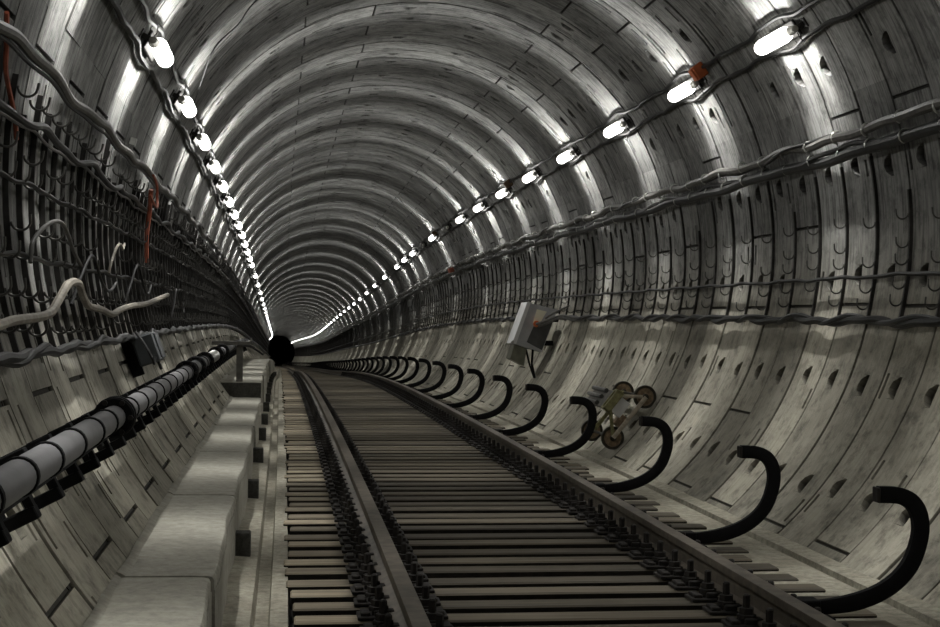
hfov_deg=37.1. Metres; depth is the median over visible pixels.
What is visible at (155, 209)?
bracket
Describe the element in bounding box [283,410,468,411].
sleeper
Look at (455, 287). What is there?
bracket
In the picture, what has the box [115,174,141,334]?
bracket
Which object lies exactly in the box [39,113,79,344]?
bracket
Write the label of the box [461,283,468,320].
bracket
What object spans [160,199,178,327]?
bracket
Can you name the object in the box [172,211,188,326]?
bracket
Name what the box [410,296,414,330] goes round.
bracket
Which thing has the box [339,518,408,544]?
fastener
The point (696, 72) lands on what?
junction box
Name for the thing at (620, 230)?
bracket
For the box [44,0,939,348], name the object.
ceiling
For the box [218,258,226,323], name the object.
bracket
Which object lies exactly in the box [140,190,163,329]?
bracket
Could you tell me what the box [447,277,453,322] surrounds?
bracket
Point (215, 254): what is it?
bracket
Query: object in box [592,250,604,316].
bracket
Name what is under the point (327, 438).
fastener
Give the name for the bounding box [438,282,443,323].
bracket
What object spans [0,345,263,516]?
channel
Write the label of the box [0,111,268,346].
cable
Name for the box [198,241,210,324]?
bracket
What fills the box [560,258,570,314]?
bracket
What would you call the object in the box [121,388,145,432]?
support
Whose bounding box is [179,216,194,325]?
bracket
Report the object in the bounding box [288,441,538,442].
sleeper
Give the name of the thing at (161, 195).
bracket
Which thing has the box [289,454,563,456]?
sleeper
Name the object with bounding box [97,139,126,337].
bracket
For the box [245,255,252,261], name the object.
lamp
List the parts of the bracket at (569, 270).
post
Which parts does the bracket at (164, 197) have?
post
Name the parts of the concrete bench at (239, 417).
seat, panel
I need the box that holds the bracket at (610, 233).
[601,232,613,319]
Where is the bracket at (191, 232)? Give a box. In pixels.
[188,232,202,324]
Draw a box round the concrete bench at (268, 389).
[234,365,270,394]
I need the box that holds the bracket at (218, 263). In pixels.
[215,263,225,323]
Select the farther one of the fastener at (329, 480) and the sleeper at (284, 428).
the sleeper at (284, 428)
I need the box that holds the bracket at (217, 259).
[215,259,224,322]
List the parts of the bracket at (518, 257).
post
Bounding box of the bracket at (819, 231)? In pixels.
[804,177,821,316]
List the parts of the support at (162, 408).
arm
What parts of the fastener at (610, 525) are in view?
plate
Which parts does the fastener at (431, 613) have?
plate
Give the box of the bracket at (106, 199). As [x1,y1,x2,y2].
[103,167,127,333]
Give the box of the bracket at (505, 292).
[498,273,506,316]
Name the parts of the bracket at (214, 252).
post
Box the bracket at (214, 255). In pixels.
[211,255,221,323]
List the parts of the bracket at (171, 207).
post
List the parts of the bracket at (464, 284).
post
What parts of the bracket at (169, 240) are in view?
post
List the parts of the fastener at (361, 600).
plate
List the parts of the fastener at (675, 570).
plate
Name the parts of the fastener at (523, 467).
plate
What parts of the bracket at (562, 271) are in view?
post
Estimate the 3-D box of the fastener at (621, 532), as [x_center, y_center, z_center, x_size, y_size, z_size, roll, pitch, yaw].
[1.016,1.295,8.427,0.400,0.140,0.137,1,0,-7]
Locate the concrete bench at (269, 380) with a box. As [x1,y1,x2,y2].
[243,360,272,383]
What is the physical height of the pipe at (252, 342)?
1.567 m
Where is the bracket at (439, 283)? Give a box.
[436,283,441,323]
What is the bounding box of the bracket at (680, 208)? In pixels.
[671,207,685,313]
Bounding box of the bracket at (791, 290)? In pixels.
[778,212,797,314]
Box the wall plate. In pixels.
[129,137,136,146]
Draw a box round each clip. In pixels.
[830,131,839,144]
[860,122,868,136]
[864,137,874,147]
[894,108,903,123]
[898,128,907,143]
[932,98,939,113]
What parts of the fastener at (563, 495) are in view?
plate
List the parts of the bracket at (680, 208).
post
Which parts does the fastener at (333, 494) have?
plate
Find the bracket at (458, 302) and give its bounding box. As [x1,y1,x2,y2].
[453,277,459,324]
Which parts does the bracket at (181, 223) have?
post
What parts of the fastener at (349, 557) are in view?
plate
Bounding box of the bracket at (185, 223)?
[181,218,195,325]
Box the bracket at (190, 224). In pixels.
[186,224,200,324]
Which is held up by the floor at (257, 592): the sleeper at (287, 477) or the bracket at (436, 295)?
the sleeper at (287, 477)
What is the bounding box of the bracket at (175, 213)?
[170,211,187,325]
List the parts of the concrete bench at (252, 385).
seat, panel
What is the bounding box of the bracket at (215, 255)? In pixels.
[212,255,222,322]
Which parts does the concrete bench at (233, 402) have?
seat, panel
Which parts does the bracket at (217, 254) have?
post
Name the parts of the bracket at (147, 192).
post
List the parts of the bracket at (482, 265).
post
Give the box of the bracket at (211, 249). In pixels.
[202,249,214,323]
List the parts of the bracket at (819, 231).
post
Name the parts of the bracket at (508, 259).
post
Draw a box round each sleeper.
[276,367,313,370]
[281,382,364,382]
[282,385,353,385]
[282,386,375,386]
[282,388,367,388]
[282,394,354,395]
[282,396,396,397]
[282,398,439,399]
[282,401,451,402]
[282,406,413,407]
[283,380,332,380]
[283,387,415,388]
[283,389,370,389]
[283,391,385,391]
[283,392,427,392]
[283,393,389,393]
[283,399,445,400]
[283,405,411,406]
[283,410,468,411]
[283,411,467,412]
[283,413,472,416]
[283,417,429,417]
[283,432,453,433]
[283,517,686,533]
[284,386,413,387]
[284,392,430,393]
[284,397,398,398]
[284,403,451,403]
[284,404,408,404]
[284,407,461,408]
[284,409,462,409]
[284,418,487,419]
[284,425,499,426]
[284,428,503,429]
[284,430,450,431]
[284,443,533,445]
[284,474,593,481]
[284,532,615,540]
[284,555,751,567]
[285,395,392,395]
[285,400,450,401]
[285,402,391,402]
[285,412,476,414]
[285,415,427,416]
[285,419,490,420]
[285,421,494,422]
[285,423,498,424]
[285,426,504,428]
[285,434,516,437]
[285,438,525,442]
[285,446,538,448]
[285,460,567,466]
[285,491,634,502]
[285,506,657,516]
[285,563,778,579]
[286,436,527,438]
[286,448,549,451]
[286,451,482,458]
[286,482,616,491]
[286,574,798,596]
[287,463,581,469]
[287,470,588,474]
[288,378,347,378]
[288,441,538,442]
[288,466,588,469]
[288,478,611,482]
[288,495,647,506]
[288,512,679,519]
[288,539,732,551]
[288,547,748,558]
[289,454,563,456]
[289,457,569,460]
[289,487,536,491]
[289,501,659,506]
[290,524,706,534]
[290,583,825,609]
[292,596,836,622]
[294,609,876,626]
[316,381,363,381]
[320,384,371,384]
[322,390,383,390]
[325,383,369,383]
[326,396,394,396]
[355,394,431,394]
[481,620,896,626]
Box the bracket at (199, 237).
[196,237,208,323]
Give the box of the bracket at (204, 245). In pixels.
[201,245,213,323]
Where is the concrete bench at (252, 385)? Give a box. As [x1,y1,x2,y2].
[220,374,268,412]
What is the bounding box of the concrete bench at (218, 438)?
[195,424,263,478]
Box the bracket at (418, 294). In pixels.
[415,294,419,327]
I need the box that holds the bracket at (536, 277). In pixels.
[529,251,537,303]
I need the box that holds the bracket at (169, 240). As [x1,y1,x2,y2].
[168,219,182,327]
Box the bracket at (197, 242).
[194,242,204,324]
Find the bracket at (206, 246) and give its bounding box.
[203,246,214,323]
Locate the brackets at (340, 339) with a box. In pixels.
[294,328,353,355]
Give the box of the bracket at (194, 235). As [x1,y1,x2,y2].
[191,235,204,324]
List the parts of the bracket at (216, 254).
post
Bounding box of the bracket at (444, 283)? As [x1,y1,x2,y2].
[440,283,446,322]
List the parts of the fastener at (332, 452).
plate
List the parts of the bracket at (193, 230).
post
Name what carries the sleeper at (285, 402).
on the floor at (257, 592)
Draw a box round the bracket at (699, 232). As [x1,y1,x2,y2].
[685,231,701,314]
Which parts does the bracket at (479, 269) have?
post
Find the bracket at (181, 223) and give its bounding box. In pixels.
[177,223,193,325]
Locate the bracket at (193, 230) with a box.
[189,228,202,324]
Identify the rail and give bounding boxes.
[275,362,431,626]
[283,362,845,626]
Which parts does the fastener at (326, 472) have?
plate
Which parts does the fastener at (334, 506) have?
plate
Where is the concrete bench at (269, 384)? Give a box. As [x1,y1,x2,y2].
[243,362,271,388]
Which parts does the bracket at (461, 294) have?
post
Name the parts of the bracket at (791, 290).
post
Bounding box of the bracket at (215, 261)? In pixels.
[213,261,222,323]
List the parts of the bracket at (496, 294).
post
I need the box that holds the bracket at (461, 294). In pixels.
[456,275,462,320]
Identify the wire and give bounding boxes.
[3,11,18,139]
[134,331,162,369]
[144,189,153,262]
[149,174,158,208]
[194,0,256,104]
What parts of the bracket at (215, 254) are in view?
post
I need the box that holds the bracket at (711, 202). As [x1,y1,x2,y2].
[701,201,716,314]
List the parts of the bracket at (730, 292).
post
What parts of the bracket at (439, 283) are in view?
post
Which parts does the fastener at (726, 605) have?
plate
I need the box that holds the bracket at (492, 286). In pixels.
[487,264,493,318]
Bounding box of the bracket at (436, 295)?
[431,295,436,324]
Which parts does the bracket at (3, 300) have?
post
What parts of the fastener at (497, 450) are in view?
plate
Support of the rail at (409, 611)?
on the floor at (291, 624)
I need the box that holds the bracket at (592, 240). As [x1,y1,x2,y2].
[583,237,595,314]
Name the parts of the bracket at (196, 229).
post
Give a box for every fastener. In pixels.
[308,407,332,417]
[309,410,334,420]
[309,412,341,422]
[310,413,336,424]
[310,415,342,426]
[311,416,343,427]
[311,418,346,429]
[312,420,347,432]
[313,422,348,434]
[313,424,349,436]
[314,426,351,438]
[314,428,352,440]
[315,430,353,443]
[315,432,355,446]
[316,435,356,448]
[317,437,358,451]
[318,440,360,454]
[319,442,361,457]
[319,445,363,460]
[320,448,364,464]
[321,451,367,467]
[322,455,369,471]
[323,458,371,475]
[324,462,373,479]
[325,465,376,483]
[326,469,378,488]
[327,474,381,493]
[329,478,383,498]
[330,483,387,503]
[331,488,390,509]
[333,493,392,515]
[334,499,396,521]
[335,505,400,529]
[338,512,403,536]
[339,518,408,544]
[341,526,412,552]
[344,534,417,561]
[345,542,422,571]
[348,552,428,582]
[350,562,434,594]
[354,573,440,606]
[356,585,447,620]
[359,598,452,626]
[384,613,443,626]
[415,399,436,408]
[423,404,446,413]
[425,405,448,415]
[427,406,451,416]
[430,408,454,418]
[432,409,456,419]
[434,410,459,421]
[437,412,462,422]
[440,413,465,424]
[442,415,468,426]
[445,417,472,428]
[448,418,475,430]
[451,420,478,432]
[454,422,482,434]
[457,424,486,436]
[461,426,490,438]
[464,428,494,441]
[467,430,498,443]
[471,432,502,446]
[475,435,506,448]
[479,437,511,451]
[483,440,516,454]
[487,442,521,457]
[492,445,526,460]
[497,448,532,463]
[501,451,537,467]
[507,454,543,470]
[512,458,550,474]
[517,461,556,478]
[523,465,563,482]
[530,469,570,487]
[536,473,578,492]
[543,478,586,497]
[550,482,595,502]
[558,487,604,507]
[566,492,613,513]
[575,498,623,520]
[584,504,634,526]
[593,510,646,533]
[604,517,658,541]
[615,524,671,549]
[627,532,685,558]
[639,540,700,568]
[653,549,716,578]
[668,559,733,589]
[684,569,752,601]
[702,581,773,614]
[721,593,796,626]
[762,607,820,626]
[790,622,848,626]
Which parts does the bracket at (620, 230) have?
post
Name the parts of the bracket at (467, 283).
post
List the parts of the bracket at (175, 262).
post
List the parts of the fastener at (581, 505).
plate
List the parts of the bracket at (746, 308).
post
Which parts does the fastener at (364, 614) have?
plate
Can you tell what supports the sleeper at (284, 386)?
on the floor at (257, 592)
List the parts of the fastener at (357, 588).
plate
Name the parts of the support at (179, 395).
arm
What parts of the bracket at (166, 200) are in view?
post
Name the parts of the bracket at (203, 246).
post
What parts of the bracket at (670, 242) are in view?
post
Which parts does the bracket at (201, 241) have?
post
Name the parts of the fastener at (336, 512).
plate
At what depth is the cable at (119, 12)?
10.68 m
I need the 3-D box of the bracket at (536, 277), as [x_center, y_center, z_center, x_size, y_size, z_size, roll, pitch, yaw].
[0.987,-0.433,21.718,0.133,1.078,0.033,1,0,-8]
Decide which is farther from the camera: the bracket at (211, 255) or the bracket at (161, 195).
the bracket at (211, 255)
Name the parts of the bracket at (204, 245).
post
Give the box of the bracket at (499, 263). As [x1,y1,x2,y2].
[493,263,501,317]
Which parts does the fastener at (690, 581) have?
plate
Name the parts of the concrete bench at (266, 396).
seat, panel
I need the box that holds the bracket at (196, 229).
[192,229,205,324]
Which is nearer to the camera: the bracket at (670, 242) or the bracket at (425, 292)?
the bracket at (670, 242)
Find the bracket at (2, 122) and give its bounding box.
[0,121,19,351]
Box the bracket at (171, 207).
[165,203,183,327]
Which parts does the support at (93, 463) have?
plate, arm, arm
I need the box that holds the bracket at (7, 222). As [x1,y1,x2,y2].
[2,73,48,347]
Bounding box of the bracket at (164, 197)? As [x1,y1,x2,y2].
[157,196,176,328]
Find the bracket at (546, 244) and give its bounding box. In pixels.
[541,244,549,306]
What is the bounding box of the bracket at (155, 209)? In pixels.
[151,192,171,327]
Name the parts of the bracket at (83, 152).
post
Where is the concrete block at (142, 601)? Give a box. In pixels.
[82,575,211,626]
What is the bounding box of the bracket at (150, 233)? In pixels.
[148,202,169,330]
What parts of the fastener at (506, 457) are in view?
plate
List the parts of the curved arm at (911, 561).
foot plate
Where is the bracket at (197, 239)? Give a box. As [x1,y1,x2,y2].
[195,239,208,323]
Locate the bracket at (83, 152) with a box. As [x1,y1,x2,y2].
[76,143,110,339]
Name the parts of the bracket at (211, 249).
post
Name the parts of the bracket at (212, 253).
post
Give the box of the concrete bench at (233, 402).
[222,396,267,427]
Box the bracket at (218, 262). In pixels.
[217,262,226,322]
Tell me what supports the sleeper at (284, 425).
on the floor at (257, 592)
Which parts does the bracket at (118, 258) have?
post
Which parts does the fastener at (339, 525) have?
plate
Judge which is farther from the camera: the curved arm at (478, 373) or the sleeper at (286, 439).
the curved arm at (478, 373)
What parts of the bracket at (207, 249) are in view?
post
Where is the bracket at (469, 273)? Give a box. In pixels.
[464,273,471,319]
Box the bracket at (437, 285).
[434,285,438,327]
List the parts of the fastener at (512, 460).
plate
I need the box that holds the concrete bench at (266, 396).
[227,368,269,401]
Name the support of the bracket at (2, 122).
attached to the wall at (67, 546)
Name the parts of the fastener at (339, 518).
plate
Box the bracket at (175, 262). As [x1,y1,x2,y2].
[174,224,191,325]
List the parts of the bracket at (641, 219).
post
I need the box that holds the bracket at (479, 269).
[474,269,481,318]
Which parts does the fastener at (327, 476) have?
plate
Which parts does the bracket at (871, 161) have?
post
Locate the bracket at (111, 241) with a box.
[109,171,132,332]
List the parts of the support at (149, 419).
arm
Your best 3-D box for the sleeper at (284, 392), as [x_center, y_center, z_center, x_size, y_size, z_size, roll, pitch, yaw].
[-2.043,1.515,25.433,2.666,0.150,0.139,1,-1,-8]
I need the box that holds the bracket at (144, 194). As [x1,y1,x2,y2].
[137,193,160,330]
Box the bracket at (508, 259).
[504,259,510,316]
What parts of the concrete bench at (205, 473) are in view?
seat, panel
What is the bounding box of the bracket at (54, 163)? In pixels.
[50,122,88,341]
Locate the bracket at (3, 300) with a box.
[0,41,33,352]
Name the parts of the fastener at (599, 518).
plate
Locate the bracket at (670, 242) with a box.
[657,237,671,313]
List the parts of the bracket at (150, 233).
post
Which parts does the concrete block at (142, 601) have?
panel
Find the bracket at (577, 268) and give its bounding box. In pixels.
[567,241,578,314]
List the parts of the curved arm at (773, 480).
foot plate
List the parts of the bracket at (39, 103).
post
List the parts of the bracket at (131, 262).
post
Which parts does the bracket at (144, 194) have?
post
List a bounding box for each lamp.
[138,25,173,67]
[170,86,195,117]
[189,126,210,150]
[203,153,220,173]
[213,175,227,191]
[220,192,233,206]
[227,208,237,218]
[232,218,241,228]
[236,229,244,238]
[240,239,247,246]
[242,246,249,254]
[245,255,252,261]
[402,256,409,261]
[410,249,417,255]
[418,242,427,248]
[429,234,438,240]
[441,223,451,232]
[456,213,467,222]
[473,201,486,211]
[496,187,512,198]
[522,168,541,182]
[557,146,580,163]
[603,116,633,137]
[668,76,706,101]
[754,17,808,54]
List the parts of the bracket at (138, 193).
post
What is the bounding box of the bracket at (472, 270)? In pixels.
[468,270,474,318]
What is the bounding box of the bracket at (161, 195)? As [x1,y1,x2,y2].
[154,194,173,327]
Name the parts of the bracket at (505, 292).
post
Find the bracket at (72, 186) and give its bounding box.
[69,138,97,339]
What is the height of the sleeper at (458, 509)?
0.150 m
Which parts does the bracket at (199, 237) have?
post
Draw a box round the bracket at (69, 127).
[60,122,95,340]
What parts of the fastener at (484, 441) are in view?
plate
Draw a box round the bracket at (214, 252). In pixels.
[206,252,216,323]
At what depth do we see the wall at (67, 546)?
6.54 m
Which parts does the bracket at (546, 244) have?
post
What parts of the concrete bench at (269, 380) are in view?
seat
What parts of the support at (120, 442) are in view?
plate, arm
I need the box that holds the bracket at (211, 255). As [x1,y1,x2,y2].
[209,255,219,323]
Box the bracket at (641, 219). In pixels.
[633,218,646,314]
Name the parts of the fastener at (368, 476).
plate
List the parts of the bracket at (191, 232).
post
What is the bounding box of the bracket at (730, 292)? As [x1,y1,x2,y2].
[720,199,734,314]
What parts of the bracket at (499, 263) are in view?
post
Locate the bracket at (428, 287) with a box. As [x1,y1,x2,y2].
[425,287,430,325]
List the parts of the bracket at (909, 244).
post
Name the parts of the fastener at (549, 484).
plate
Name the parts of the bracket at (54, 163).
post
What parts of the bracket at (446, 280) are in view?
post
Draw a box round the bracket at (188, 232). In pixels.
[184,232,199,324]
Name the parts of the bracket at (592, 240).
post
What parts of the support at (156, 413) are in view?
arm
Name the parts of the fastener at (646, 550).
plate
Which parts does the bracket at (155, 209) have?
post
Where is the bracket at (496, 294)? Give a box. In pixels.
[490,262,497,317]
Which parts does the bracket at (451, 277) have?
post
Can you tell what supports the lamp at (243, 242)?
hanging from the ceiling
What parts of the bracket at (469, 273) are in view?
post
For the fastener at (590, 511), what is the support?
on the sleeper at (515, 521)
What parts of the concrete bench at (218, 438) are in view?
seat, panel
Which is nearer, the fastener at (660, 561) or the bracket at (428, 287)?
the fastener at (660, 561)
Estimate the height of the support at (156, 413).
0.266 m
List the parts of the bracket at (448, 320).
post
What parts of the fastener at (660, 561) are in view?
plate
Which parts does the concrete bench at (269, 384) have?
seat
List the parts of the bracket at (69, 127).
post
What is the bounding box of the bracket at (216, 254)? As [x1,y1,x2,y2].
[208,254,218,323]
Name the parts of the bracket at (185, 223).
post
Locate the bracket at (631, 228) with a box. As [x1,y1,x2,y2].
[622,223,635,314]
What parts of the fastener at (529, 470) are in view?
plate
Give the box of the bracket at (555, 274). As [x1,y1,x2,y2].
[547,242,556,308]
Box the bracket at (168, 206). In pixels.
[163,205,181,326]
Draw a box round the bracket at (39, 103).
[28,95,70,346]
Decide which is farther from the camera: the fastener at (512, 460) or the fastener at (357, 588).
the fastener at (512, 460)
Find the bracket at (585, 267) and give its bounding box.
[575,239,586,315]
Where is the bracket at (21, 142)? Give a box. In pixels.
[16,97,52,344]
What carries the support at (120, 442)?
attached to the wall at (67, 546)
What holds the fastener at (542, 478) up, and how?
on the sleeper at (293, 489)
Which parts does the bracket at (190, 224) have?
post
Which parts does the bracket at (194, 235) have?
post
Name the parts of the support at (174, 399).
arm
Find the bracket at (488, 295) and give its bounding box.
[481,267,489,317]
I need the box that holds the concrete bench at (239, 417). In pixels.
[214,407,265,446]
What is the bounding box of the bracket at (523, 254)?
[518,254,526,305]
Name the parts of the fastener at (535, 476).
plate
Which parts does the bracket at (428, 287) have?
post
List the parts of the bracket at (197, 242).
post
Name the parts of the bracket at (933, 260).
post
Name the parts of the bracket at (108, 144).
post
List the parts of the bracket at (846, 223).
post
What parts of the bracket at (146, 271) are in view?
post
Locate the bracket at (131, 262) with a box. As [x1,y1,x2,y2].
[128,180,153,331]
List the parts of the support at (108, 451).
plate, arm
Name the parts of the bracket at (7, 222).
post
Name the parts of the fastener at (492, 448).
plate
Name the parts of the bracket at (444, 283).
post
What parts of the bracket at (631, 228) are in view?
post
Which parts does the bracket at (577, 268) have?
post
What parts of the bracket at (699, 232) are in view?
post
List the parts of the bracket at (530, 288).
post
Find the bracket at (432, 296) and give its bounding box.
[427,296,432,325]
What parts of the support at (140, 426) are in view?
arm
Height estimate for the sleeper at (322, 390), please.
0.151 m
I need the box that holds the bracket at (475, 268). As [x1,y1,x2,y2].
[471,268,478,319]
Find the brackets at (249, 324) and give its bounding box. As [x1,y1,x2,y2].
[247,302,268,355]
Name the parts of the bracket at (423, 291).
post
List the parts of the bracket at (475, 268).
post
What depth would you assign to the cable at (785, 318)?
10.52 m
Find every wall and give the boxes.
[0,0,277,626]
[292,58,939,607]
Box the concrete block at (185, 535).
[116,492,250,626]
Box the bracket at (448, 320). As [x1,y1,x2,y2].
[446,289,450,322]
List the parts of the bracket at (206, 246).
post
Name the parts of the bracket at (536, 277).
post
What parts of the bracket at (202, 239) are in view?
post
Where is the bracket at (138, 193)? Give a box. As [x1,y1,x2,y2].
[133,189,157,331]
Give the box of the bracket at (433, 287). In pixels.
[431,287,434,328]
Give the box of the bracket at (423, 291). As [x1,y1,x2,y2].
[420,291,424,330]
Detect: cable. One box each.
[0,20,268,339]
[0,34,268,340]
[0,99,268,345]
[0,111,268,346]
[0,169,268,348]
[0,250,267,349]
[0,278,168,330]
[0,324,269,364]
[0,324,269,367]
[28,219,82,270]
[69,254,117,306]
[107,242,125,273]
[108,0,270,337]
[124,264,151,302]
[139,0,269,324]
[170,289,184,318]
[292,0,820,341]
[294,109,938,347]
[295,0,879,341]
[296,117,939,347]
[297,121,939,347]
[299,98,939,346]
[312,317,514,355]
[315,271,939,352]
[316,316,514,355]
[536,314,578,324]
[538,317,586,326]
[545,305,569,318]
[560,314,939,329]
[564,313,939,325]
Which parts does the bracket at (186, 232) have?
post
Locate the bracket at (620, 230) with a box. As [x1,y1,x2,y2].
[611,229,624,314]
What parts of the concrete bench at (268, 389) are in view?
seat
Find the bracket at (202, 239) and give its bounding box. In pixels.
[199,239,210,324]
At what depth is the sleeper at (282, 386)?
28.77 m
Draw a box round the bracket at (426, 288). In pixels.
[423,288,428,326]
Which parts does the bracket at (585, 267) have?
post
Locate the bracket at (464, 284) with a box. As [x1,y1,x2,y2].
[458,284,465,319]
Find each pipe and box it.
[0,366,192,514]
[174,352,214,383]
[208,347,223,362]
[216,344,232,357]
[232,338,265,353]
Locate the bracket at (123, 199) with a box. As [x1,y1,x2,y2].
[120,179,141,331]
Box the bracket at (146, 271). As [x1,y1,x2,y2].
[145,188,165,329]
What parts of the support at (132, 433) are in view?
arm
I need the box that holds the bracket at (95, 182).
[91,156,116,336]
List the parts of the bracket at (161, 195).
post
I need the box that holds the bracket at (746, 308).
[736,197,753,321]
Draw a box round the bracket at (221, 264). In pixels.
[219,264,227,323]
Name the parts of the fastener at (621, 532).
plate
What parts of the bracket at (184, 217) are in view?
post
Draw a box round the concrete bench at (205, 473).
[168,450,258,529]
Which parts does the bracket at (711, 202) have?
post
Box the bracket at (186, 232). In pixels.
[182,231,197,325]
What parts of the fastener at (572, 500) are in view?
plate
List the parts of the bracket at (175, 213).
post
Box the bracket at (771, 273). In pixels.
[756,183,774,314]
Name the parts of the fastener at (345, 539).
plate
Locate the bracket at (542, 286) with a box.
[535,264,543,305]
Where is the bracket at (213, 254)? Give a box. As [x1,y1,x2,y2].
[210,254,220,323]
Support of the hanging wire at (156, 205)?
hanging from the cable at (6, 29)
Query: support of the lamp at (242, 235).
hanging from the ceiling
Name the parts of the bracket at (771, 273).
post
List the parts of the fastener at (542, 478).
plate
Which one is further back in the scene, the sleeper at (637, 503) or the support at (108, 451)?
the sleeper at (637, 503)
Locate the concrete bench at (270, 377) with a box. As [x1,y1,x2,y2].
[245,359,272,378]
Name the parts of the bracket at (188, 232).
post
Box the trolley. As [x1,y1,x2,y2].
[581,381,656,449]
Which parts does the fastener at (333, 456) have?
plate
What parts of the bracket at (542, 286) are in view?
post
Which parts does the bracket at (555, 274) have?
post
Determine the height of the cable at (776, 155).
7.302 m
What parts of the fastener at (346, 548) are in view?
plate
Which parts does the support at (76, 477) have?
plate, arm, arm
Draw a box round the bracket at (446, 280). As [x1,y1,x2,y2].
[443,280,448,322]
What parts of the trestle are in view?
post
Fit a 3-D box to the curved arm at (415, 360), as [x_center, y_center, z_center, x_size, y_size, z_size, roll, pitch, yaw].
[-1.384,1.212,29.423,0.635,0.601,0.140,1,0,-7]
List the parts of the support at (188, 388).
arm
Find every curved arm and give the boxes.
[351,359,356,370]
[354,359,360,371]
[357,358,364,371]
[361,358,368,371]
[364,357,373,372]
[369,357,378,373]
[372,356,384,374]
[377,356,391,375]
[382,356,399,377]
[388,356,408,379]
[393,357,418,382]
[404,358,431,386]
[415,361,446,392]
[429,364,463,398]
[444,369,484,407]
[466,375,512,419]
[495,384,548,435]
[533,396,596,457]
[596,416,672,492]
[676,445,780,547]
[797,486,929,620]
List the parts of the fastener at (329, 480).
plate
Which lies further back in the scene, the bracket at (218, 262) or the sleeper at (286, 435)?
the bracket at (218, 262)
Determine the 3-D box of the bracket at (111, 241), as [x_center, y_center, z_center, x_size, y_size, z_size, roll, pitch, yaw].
[-2.357,-0.392,9.462,0.165,1.145,0.026,1,0,-6]
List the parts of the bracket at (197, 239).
post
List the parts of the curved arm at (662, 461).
foot plate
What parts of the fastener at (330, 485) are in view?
plate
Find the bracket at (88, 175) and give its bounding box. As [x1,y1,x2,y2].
[84,151,110,334]
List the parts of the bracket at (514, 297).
post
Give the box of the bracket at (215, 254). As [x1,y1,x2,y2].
[207,254,215,322]
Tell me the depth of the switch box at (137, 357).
9.09 m
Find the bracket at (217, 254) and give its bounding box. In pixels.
[214,254,223,323]
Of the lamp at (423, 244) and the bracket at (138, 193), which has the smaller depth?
the bracket at (138, 193)
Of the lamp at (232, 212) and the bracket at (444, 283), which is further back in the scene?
the bracket at (444, 283)
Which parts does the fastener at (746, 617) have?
plate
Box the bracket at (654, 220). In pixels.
[645,216,658,313]
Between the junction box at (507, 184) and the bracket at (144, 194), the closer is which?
the bracket at (144, 194)
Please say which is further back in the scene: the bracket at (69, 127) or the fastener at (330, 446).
the fastener at (330, 446)
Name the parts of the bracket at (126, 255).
post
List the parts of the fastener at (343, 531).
plate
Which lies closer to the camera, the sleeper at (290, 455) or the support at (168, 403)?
the support at (168, 403)
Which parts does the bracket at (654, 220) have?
post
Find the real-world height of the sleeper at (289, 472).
0.150 m
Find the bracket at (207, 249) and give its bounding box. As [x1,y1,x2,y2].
[205,249,215,323]
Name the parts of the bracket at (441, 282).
post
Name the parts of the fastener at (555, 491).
plate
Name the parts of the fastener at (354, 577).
plate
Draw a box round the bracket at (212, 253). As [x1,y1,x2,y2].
[209,253,219,323]
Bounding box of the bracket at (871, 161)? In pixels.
[856,156,879,315]
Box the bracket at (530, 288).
[525,251,531,301]
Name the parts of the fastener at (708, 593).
plate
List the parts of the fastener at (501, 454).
plate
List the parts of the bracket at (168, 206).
post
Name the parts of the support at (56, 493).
plate, arm, arm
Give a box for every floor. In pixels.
[222,363,939,626]
[274,363,721,626]
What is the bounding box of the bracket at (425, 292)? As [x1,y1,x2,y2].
[421,292,426,326]
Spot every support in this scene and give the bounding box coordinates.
[0,433,64,508]
[0,447,41,532]
[0,517,11,547]
[26,423,84,490]
[47,413,100,474]
[66,410,114,461]
[81,409,126,450]
[108,393,136,441]
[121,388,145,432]
[126,380,160,418]
[129,384,153,424]
[134,376,167,412]
[146,373,172,408]
[156,370,178,403]
[164,369,182,399]
[169,368,187,396]
[174,384,191,392]
[179,383,194,388]
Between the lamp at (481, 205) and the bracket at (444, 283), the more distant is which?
the bracket at (444, 283)
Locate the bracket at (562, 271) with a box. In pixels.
[553,245,563,314]
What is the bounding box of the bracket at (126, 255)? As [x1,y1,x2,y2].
[124,183,145,331]
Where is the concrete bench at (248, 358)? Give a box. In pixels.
[248,358,273,379]
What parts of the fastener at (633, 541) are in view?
plate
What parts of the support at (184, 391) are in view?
arm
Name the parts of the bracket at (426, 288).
post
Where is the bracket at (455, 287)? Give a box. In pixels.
[450,287,456,321]
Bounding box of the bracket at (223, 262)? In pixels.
[220,262,228,324]
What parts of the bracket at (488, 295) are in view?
post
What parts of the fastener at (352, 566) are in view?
plate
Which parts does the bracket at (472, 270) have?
post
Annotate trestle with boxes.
[212,338,251,381]
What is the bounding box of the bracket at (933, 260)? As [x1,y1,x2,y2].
[924,138,939,316]
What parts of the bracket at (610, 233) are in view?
post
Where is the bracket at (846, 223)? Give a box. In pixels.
[828,167,848,314]
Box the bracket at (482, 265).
[478,265,485,319]
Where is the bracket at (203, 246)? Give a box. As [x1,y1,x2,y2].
[200,246,212,323]
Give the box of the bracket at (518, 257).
[512,257,520,315]
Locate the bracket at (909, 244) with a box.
[889,189,912,316]
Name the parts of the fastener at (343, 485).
plate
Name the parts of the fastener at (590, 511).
plate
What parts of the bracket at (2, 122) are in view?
post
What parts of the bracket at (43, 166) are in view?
post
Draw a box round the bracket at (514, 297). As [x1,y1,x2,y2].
[508,257,515,315]
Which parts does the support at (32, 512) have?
arm, arm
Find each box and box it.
[121,332,165,377]
[503,179,512,188]
[506,302,557,377]
[688,62,707,80]
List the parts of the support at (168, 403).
arm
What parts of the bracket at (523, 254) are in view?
post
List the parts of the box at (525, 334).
door, panel, label plate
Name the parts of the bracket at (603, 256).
post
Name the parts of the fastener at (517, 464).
plate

